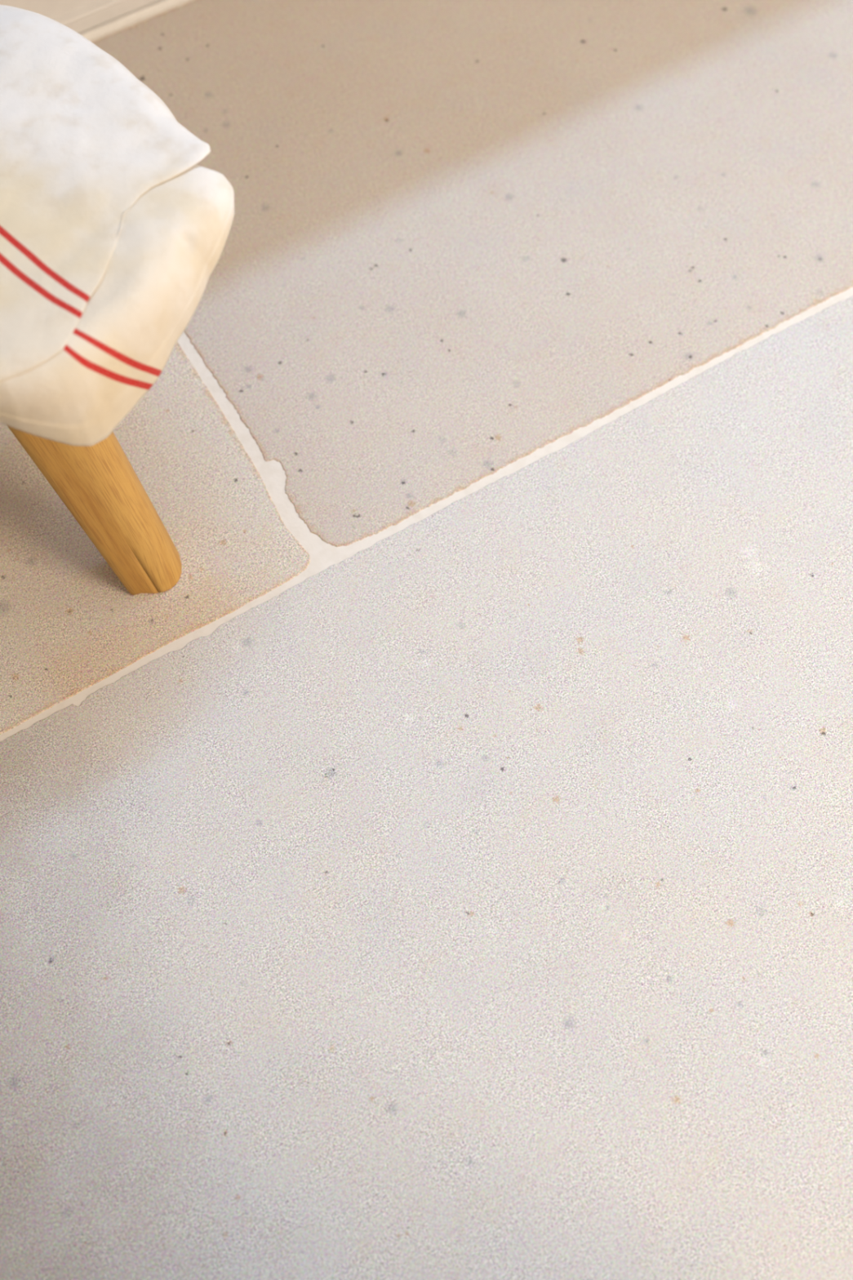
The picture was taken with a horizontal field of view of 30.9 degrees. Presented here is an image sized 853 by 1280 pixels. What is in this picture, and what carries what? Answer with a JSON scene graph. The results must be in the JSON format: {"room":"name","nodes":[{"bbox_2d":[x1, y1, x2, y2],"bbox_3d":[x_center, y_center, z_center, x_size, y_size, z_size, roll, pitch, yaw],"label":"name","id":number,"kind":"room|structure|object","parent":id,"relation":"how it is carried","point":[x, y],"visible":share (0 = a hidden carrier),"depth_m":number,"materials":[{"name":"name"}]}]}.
{"room":"living room","nodes":[
{"label":"living room","id":0,"kind":"room"},
{"bbox_2d":[0,0,852,1279],"bbox_3d":[1.000,0.140,1.359,2.820,0.030,3.200,-29,66,-15],"label":"floor","id":1,"kind":"structure","parent":0,"point":[447,874],"depth_m":1.40,"materials":[{"name":"beige tile"}]},
{"bbox_2d":[7,425,182,595],"bbox_3d":[-0.359,-0.238,1.331,0.330,0.375,0.330,0,62,0],"label":"stool","id":2,"kind":"object","parent":1,"relation":"on","point":[98,484],"visible":0.31,"depth_m":1.36,"materials":[{"name":"brown wood"}]},
{"bbox_2d":[0,4,234,445],"bbox_3d":[-0.352,-0.340,1.208,0.407,0.082,0.421,0,62,0],"label":"seat cushion","id":3,"kind":"object","parent":2,"relation":"on","point":[113,235],"visible":1,"depth_m":1.15,"materials":[{"name":"fabric"}]},
{"bbox_3d":[0.156,-1.611,0.918,2.404,2.401,1.539,0,62,0],"label":"wall","id":4,"kind":"structure","parent":0,"visible":0},
{"bbox_2d":[0,0,157,32],"bbox_3d":[0.190,-1.063,1.916,2.775,0.121,0.020,-29,66,-15],"label":"baseboard","id":5,"kind":"structure","parent":4,"relation":"attached to","point":[79,15],"depth_m":1.76,"materials":[{"name":"paint"}]},
{"bbox_2d":[78,0,187,40],"bbox_3d":[-0.212,-0.801,1.841,1.800,0.012,0.008,-29,66,-15],"label":"trim","id":6,"kind":"structure","parent":4,"relation":"attached to","point":[115,24],"depth_m":1.80,"materials":[{"name":"beige wood"}]}
]}

